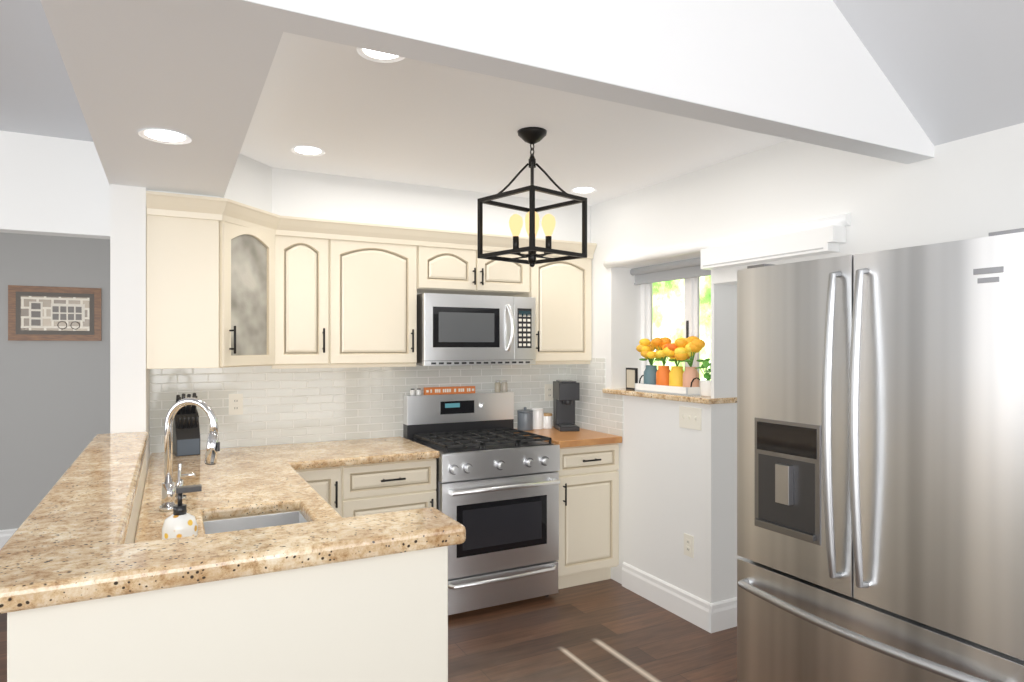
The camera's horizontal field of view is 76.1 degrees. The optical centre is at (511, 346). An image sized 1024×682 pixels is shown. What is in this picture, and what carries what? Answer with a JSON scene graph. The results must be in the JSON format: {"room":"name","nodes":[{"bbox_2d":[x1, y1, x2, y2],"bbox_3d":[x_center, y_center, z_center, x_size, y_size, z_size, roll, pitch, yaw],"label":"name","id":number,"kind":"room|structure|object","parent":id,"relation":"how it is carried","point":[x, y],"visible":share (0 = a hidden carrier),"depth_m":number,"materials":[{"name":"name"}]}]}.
{"room":"kitchen","nodes":[
{"label":"kitchen","id":0,"kind":"room"},
{"bbox_2d":[0,0,92,141],"bbox_3d":[-3.337,-1.090,1.246,4.300,0.120,2.500,0,0,-28],"label":"ceiling","id":1,"kind":"structure","parent":0,"point":[38,95],"depth_m":2.54,"materials":[{"name":"grey paint"}]},
{"bbox_2d":[0,232,109,529],"bbox_3d":[-3.451,0.160,3.838,4.500,2.620,1.960,0,0,-28],"label":"wall","id":2,"kind":"structure","parent":0,"point":[54,408],"depth_m":4.83,"materials":[{"name":"grey paint"}]},
{"bbox_2d":[0,528,17,548],"bbox_3d":[-3.868,1.397,4.603,4.270,0.145,0.016,0,0,-28],"label":"baseboard","id":3,"kind":"structure","parent":2,"relation":"attached to","point":[6,534],"depth_m":4.71,"materials":[{"name":"white"}]},
{"bbox_2d":[8,285,101,340],"bbox_3d":[-3.381,-0.240,4.848,0.570,0.400,0.032,0,0,-28],"label":"framed picture","id":4,"kind":"object","parent":2,"relation":"attached to","point":[42,313],"visible":1,"depth_m":4.83,"materials":[{"name":"brown wood"}]},
{"bbox_2d":[40,0,282,197],"bbox_3d":[-1.255,-0.920,2.390,0.450,0.460,2.400,0,0,-28],"label":"ceiling","id":5,"kind":"structure","parent":0,"point":[133,68],"depth_m":1.71,"materials":[{"name":"white paint"}]},
{"bbox_2d":[138,129,191,143],"bbox_3d":[-1.135,-0.687,2.141,0.156,0.006,0.156,0,0,-28],"label":"recessed light","id":6,"kind":"object","parent":5,"relation":"in","point":[163,136],"visible":0.96,"depth_m":2.14,"materials":[{"name":"white plastic"}]},
{"bbox_2d":[7,452,447,681],"bbox_3d":[-0.921,0.941,2.074,0.740,1.059,1.989,0,0,-28],"label":"wall","id":7,"kind":"structure","parent":0,"point":[384,618],"depth_m":1.20,"materials":[{"name":"beige paint"}]},
{"bbox_2d":[0,131,516,475],"bbox_3d":[-1.957,0.160,3.084,6.450,2.620,0.760,0,0,-28],"label":"wall","id":8,"kind":"structure","parent":0,"point":[53,186],"depth_m":3.14,"materials":[{"name":"white paint"}]},
{"bbox_2d":[146,207,221,368],"bbox_3d":[-1.615,-0.250,3.204,0.290,0.700,0.616,0,0,-28],"label":"upper cabinet","id":9,"kind":"object","parent":8,"relation":"attached to","point":[184,246],"depth_m":2.93,"materials":[{"name":"beige wood"}]},
{"bbox_2d":[222,211,285,368],"bbox_3d":[-1.366,-0.250,3.334,0.272,0.700,0.616,0,0,-28],"label":"upper cabinet","id":10,"kind":"object","parent":8,"relation":"attached to","point":[231,283],"depth_m":3.22,"materials":[{"name":"beige wood"}]},
{"bbox_2d":[286,227,333,366],"bbox_3d":[-1.185,-0.250,3.594,0.290,0.700,0.323,0,0,-28],"label":"upper cabinet","id":11,"kind":"object","parent":8,"relation":"attached to","point":[309,254],"depth_m":3.47,"materials":[{"name":"beige wood"}]},
{"bbox_2d":[334,231,421,366],"bbox_3d":[-0.836,-0.250,3.777,0.498,0.700,0.323,0,0,-28],"label":"upper cabinet","id":12,"kind":"object","parent":8,"relation":"attached to","point":[378,278],"depth_m":3.64,"materials":[{"name":"beige wood"}]},
{"bbox_2d":[150,358,622,451],"bbox_3d":[-0.602,0.334,3.716,2.563,0.512,0.655,0,0,-28],"label":"tile backsplash","id":13,"kind":"structure","parent":8,"relation":"attached to","point":[291,405],"depth_m":3.85,"materials":[{"name":"white tile"}]},
{"bbox_2d":[229,394,242,414],"bbox_3d":[-1.518,0.320,3.595,0.072,0.115,0.008,0,0,-28],"label":"electrical outlet plate","id":14,"kind":"object","parent":13,"relation":"attached to","point":[235,404],"visible":1,"depth_m":3.59,"materials":[{"name":"beige plastic"}]},
{"bbox_2d":[545,384,552,400],"bbox_3d":[0.259,0.320,4.524,0.072,0.115,0.008,0,0,-28],"label":"electrical outlet plate","id":15,"kind":"object","parent":13,"relation":"attached to","point":[548,392],"visible":0.96,"depth_m":4.52,"materials":[{"name":"beige plastic"}]},
{"bbox_2d":[422,239,533,296],"bbox_3d":[-0.286,-0.465,4.065,0.736,0.270,0.323,0,0,-28],"label":"upper cabinet","id":16,"kind":"object","parent":8,"relation":"attached to","point":[447,267],"depth_m":3.90,"materials":[{"name":"beige wood"}]},
{"bbox_2d":[416,293,535,365],"bbox_3d":[-0.253,-0.094,4.008,0.722,0.412,0.449,0,0,-28],"label":"microwave","id":17,"kind":"object","parent":16,"relation":"attached to","point":[456,329],"visible":1,"depth_m":3.83,"materials":[{"name":"silver metal"}]},
{"bbox_2d":[518,247,593,362],"bbox_3d":[0.250,-0.250,4.345,0.464,0.700,0.323,0,0,-28],"label":"upper cabinet","id":18,"kind":"object","parent":8,"relation":"attached to","point":[562,289],"depth_m":4.21,"materials":[{"name":"beige wood"}]},
{"bbox_2d":[0,579,736,681],"bbox_3d":[-0.444,1.499,0.784,9.000,0.062,12.000,0,0,-28],"label":"floor","id":19,"kind":"structure","parent":0,"point":[532,639],"depth_m":3.24,"materials":[{"name":"brown wood"}]},
{"bbox_2d":[203,511,293,521],"bbox_3d":[-1.469,1.033,3.280,0.612,0.874,0.618,0,0,-28],"label":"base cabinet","id":20,"kind":"object","parent":19,"relation":"on","point":[286,511],"depth_m":3.06,"materials":[{"name":"beige"}]},
{"bbox_2d":[295,466,346,521],"bbox_3d":[-1.093,1.033,3.476,0.236,0.874,0.618,0,0,-28],"label":"base cabinet","id":21,"kind":"object","parent":19,"relation":"on","point":[330,482],"depth_m":3.23,"materials":[{"name":"beige wood"}]},
{"bbox_2d":[0,432,465,613],"bbox_3d":[-1.079,0.482,2.332,0.810,0.224,2.653,0,0,-28],"label":"countertop","id":22,"kind":"structure","parent":21,"relation":"on","point":[64,543],"depth_m":1.29,"materials":[{"name":"beige stone"}]},
{"bbox_2d":[162,484,201,539],"bbox_3d":[-0.766,0.441,1.518,0.082,0.227,0.074,0,0,-28],"label":"soap bottle","id":23,"kind":"object","parent":22,"relation":"on","point":[180,521],"visible":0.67,"depth_m":1.50,"materials":[{"name":"ceramic"}]},
{"bbox_2d":[175,473,195,500],"bbox_3d":[-1.184,0.506,2.364,0.075,0.097,0.058,0,0,-28],"label":"soap dispenser","id":24,"kind":"object","parent":22,"relation":"on","point":[181,482],"visible":0.46,"depth_m":2.35,"materials":[{"name":"silver metal"}]},
{"bbox_2d":[173,393,199,456],"bbox_3d":[-1.678,0.398,3.366,0.110,0.312,0.180,0,0,-36],"label":"knife block","id":25,"kind":"object","parent":22,"relation":"on","point":[186,435],"visible":0.73,"depth_m":3.32,"materials":[{"name":"black plastic"}]},
{"bbox_2d":[159,398,219,511],"bbox_3d":[-1.095,0.364,2.219,0.180,0.381,0.171,0,0,-28],"label":"faucet","id":26,"kind":"object","parent":22,"relation":"on","point":[169,485],"visible":1,"depth_m":2.20,"materials":[{"name":"silver metal"}]},
{"bbox_2d":[204,511,307,533],"bbox_3d":[-0.782,0.703,2.040,0.327,0.214,0.562,0,0,-28],"label":"sink basin","id":27,"kind":"object","parent":22,"relation":"in","point":[241,523],"visible":0.06,"depth_m":2.29,"materials":[{"name":"silver metal"}]},
{"bbox_2d":[347,458,435,516],"bbox_3d":[-0.765,1.033,3.648,0.505,0.874,0.618,0,0,-28],"label":"base cabinet","id":28,"kind":"object","parent":19,"relation":"on","point":[376,488],"depth_m":3.37,"materials":[{"name":"beige wood"}]},
{"bbox_2d":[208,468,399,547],"bbox_3d":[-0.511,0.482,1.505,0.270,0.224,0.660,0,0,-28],"label":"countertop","id":29,"kind":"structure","parent":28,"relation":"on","point":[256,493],"depth_m":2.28,"materials":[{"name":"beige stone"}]},
{"bbox_2d":[340,436,439,462],"bbox_3d":[-0.853,0.575,3.571,0.737,0.039,0.665,0,0,-28],"label":"countertop","id":30,"kind":"structure","parent":28,"relation":"on","point":[386,449],"depth_m":3.51,"materials":[{"name":"beige stone"}]},
{"bbox_2d":[403,391,559,614],"bbox_3d":[-0.182,0.886,3.886,0.730,1.168,0.713,0,0,-28],"label":"range","id":31,"kind":"object","parent":19,"relation":"on","point":[497,485],"visible":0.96,"depth_m":3.67,"materials":[{"name":"silver metal"}]},
{"bbox_2d":[416,388,420,394],"bbox_3d":[-0.575,0.281,4.033,0.032,0.040,0.032,0,0,-28],"label":"spice jar","id":32,"kind":"object","parent":31,"relation":"on","point":[418,391],"visible":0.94,"depth_m":4.02,"materials":[{"name":"white ceramic"}]},
{"bbox_2d":[424,386,474,394],"bbox_3d":[-0.392,0.279,4.125,0.340,0.045,0.026,0,0,-28],"label":"sign","id":33,"kind":"object","parent":31,"relation":"on","point":[448,390],"visible":1,"depth_m":4.11,"materials":[{"name":"orange"}]},
{"bbox_2d":[495,381,500,391],"bbox_3d":[-0.094,0.264,4.290,0.040,0.075,0.040,0,0,-28],"label":"spice jar","id":34,"kind":"object","parent":31,"relation":"on","point":[497,386],"visible":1,"depth_m":4.28,"materials":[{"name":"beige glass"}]},
{"bbox_2d":[501,380,506,391],"bbox_3d":[-0.050,0.264,4.313,0.040,0.075,0.040,0,0,-28],"label":"spice jar","id":35,"kind":"object","parent":31,"relation":"on","point":[504,386],"visible":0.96,"depth_m":4.30,"materials":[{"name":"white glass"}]},
{"bbox_2d":[556,443,618,588],"bbox_3d":[0.322,1.033,4.216,0.454,0.874,0.618,0,0,-28],"label":"base cabinet","id":36,"kind":"object","parent":19,"relation":"on","point":[589,515],"depth_m":3.95,"materials":[{"name":"beige wood"}]},
{"bbox_2d":[517,426,621,447],"bbox_3d":[0.328,0.575,4.198,0.454,0.039,0.648,0,0,-28],"label":"countertop","id":37,"kind":"structure","parent":36,"relation":"on","point":[583,437],"depth_m":4.00,"materials":[{"name":"brown wood"}]},
{"bbox_2d":[517,407,532,430],"bbox_3d":[0.087,0.478,4.333,0.106,0.152,0.106,0,0,-28],"label":"canister","id":38,"kind":"object","parent":37,"relation":"on","point":[525,419],"visible":0.98,"depth_m":4.29,"materials":[{"name":"grey ceramic"}]},
{"bbox_2d":[531,407,543,428],"bbox_3d":[0.171,0.484,4.389,0.086,0.141,0.086,0,0,-28],"label":"canister","id":39,"kind":"object","parent":37,"relation":"on","point":[538,417],"visible":0.88,"depth_m":4.35,"materials":[{"name":"white ceramic"}]},
{"bbox_2d":[544,413,551,428],"bbox_3d":[0.235,0.504,4.417,0.073,0.101,0.073,0,0,-28],"label":"canister","id":40,"kind":"object","parent":37,"relation":"on","point":[547,420],"visible":0.77,"depth_m":4.38,"materials":[{"name":"white ceramic"}]},
{"bbox_2d":[553,380,579,431],"bbox_3d":[0.361,0.392,4.359,0.136,0.325,0.230,0,0,-8],"label":"coffee maker","id":41,"kind":"object","parent":37,"relation":"on","point":[566,394],"visible":1,"depth_m":4.32,"materials":[{"name":"black plastic"}]},
{"bbox_2d":[737,228,1023,681],"bbox_3d":[1.395,0.588,2.185,0.966,1.764,0.920,0,0,-28],"label":"fridge","id":42,"kind":"object","parent":19,"relation":"on","point":[880,466],"visible":1,"depth_m":1.91,"materials":[{"name":"silver metal"}]},
{"bbox_2d":[147,154,590,242],"bbox_3d":[-0.615,-0.800,3.740,2.560,0.259,0.598,0,0,-28],"label":"wall","id":43,"kind":"structure","parent":0,"point":[277,191],"depth_m":3.67,"materials":[{"name":"white paint"}]},
{"bbox_2d":[240,32,788,205],"bbox_3d":[0.113,-1.040,3.173,2.700,0.220,2.520,0,0,-28],"label":"ceiling tray","id":44,"kind":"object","parent":43,"relation":"attached to","point":[349,111],"visible":0.33,"depth_m":2.83,"materials":[{"name":"white paint"}]},
{"bbox_2d":[291,146,324,155],"bbox_3d":[-0.969,-0.927,3.105,0.156,0.006,0.156,0,0,-28],"label":"recessed light","id":45,"kind":"object","parent":44,"relation":"attached to","point":[306,151],"visible":0.96,"depth_m":3.12,"materials":[{"name":"white plastic"}]},
{"bbox_2d":[357,47,404,62],"bbox_3d":[-0.408,-0.927,2.055,0.156,0.006,0.156,0,0,-28],"label":"recessed light","id":46,"kind":"object","parent":44,"relation":"attached to","point":[375,56],"visible":0.46,"depth_m":2.09,"materials":[{"name":"white plastic"}]},
{"bbox_2d":[477,127,586,266],"bbox_3d":[0.087,-0.635,2.833,0.336,0.587,0.336,0,0,-43],"label":"pendant chandelier","id":47,"kind":"object","parent":44,"relation":"hanging from","point":[531,135],"visible":1,"depth_m":2.82,"materials":[{"name":"black metal"}]},
{"bbox_2d":[571,187,596,193],"bbox_3d":[0.426,-0.927,3.890,0.156,0.006,0.156,0,0,-28],"label":"recessed light","id":48,"kind":"object","parent":44,"relation":"attached to","point":[584,190],"visible":0.98,"depth_m":3.90,"materials":[{"name":"white plastic"}]},
{"bbox_2d":[582,123,1023,602],"bbox_3d":[2.572,0.160,0.735,0.300,2.620,9.120,0,0,-28],"label":"wall","id":49,"kind":"structure","parent":0,"point":[676,482],"depth_m":3.40,"materials":[{"name":"white paint"}]},
{"bbox_2d":[137,0,933,163],"bbox_3d":[-1.585,-1.909,0.808,7.000,2.442,0.100,0,0,-28],"label":"ceiling beam","id":50,"kind":"structure","parent":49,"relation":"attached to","point":[808,71],"depth_m":1.81,"materials":[{"name":"white paint"}]},
{"bbox_2d":[622,562,715,632],"bbox_3d":[0.853,1.397,3.681,0.016,0.145,0.747,0,0,-28],"label":"baseboard","id":51,"kind":"structure","parent":49,"relation":"attached to","point":[704,614],"depth_m":3.62,"materials":[{"name":"white wood"}]},
{"bbox_2d":[602,388,736,403],"bbox_3d":[0.898,0.284,3.814,0.245,0.029,0.932,0,0,-28],"label":"cap","id":52,"kind":"object","parent":49,"relation":"attached to","point":[700,399],"visible":0.73,"depth_m":3.58,"materials":[{"name":"beige stone"}]},
{"bbox_2d":[626,368,637,389],"bbox_3d":[0.742,0.202,4.055,0.016,0.134,0.100,0,0,-28],"label":"frame","id":53,"kind":"object","parent":52,"relation":"on","point":[631,377],"visible":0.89,"depth_m":4.04,"materials":[{"name":"black plastic"}]},
{"bbox_2d":[635,336,704,395],"bbox_3d":[0.927,0.106,3.768,0.186,0.327,0.500,0,0,-28],"label":"decor","id":54,"kind":"object","parent":52,"relation":"on","point":[675,380],"visible":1,"depth_m":3.70,"materials":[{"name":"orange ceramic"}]},
{"bbox_2d":[695,358,710,396],"bbox_3d":[1.066,0.167,3.530,0.147,0.205,0.152,0,0,-28],"label":"plant","id":55,"kind":"object","parent":52,"relation":"on","point":[705,387],"visible":0.58,"depth_m":3.50,"materials":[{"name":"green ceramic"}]},
{"bbox_2d":[630,257,710,385],"bbox_3d":[1.009,-0.115,3.857,0.147,0.770,0.838,0,0,-28],"label":"window","id":56,"kind":"structure","parent":49,"relation":"in","point":[675,300],"depth_m":3.95,"materials":[{"name":"white"}]},
{"bbox_2d":[684,533,693,557],"bbox_3d":[0.948,1.070,3.508,0.008,0.115,0.072,0,0,-28],"label":"electrical outlet plate","id":57,"kind":"object","parent":49,"relation":"attached to","point":[688,545],"visible":1,"depth_m":3.50,"materials":[{"name":"beige plastic"}]},
{"bbox_2d":[679,406,701,429],"bbox_3d":[0.950,0.385,3.498,0.014,0.115,0.165,0,0,-28],"label":"switch plate","id":58,"kind":"object","parent":49,"relation":"attached to","point":[690,417],"visible":1,"depth_m":3.49,"materials":[{"name":"beige plastic"}]},
{"bbox_2d":[604,213,850,268],"bbox_3d":[0.984,-0.520,3.414,0.032,0.052,1.680,0,0,-28],"label":"trim","id":59,"kind":"structure","parent":49,"relation":"attached to","point":[843,220],"depth_m":3.22,"materials":[{"name":"white"}]},
{"bbox_2d":[701,225,845,269],"bbox_3d":[1.166,-0.442,3.012,0.081,0.100,0.758,0,0,-28],"label":"blinds","id":60,"kind":"object","parent":49,"relation":"attached to","point":[822,240],"visible":1,"depth_m":2.92,"materials":[{"name":"white"}]},
{"bbox_2d":[833,0,1023,145],"bbox_3d":[-0.056,-1.850,-2.117,7.000,2.241,6.500,0,0,-28],"label":"ceiling","id":61,"kind":"structure","parent":0,"point":[952,70],"depth_m":2.10,"materials":[{"name":"white paint"}]}
]}

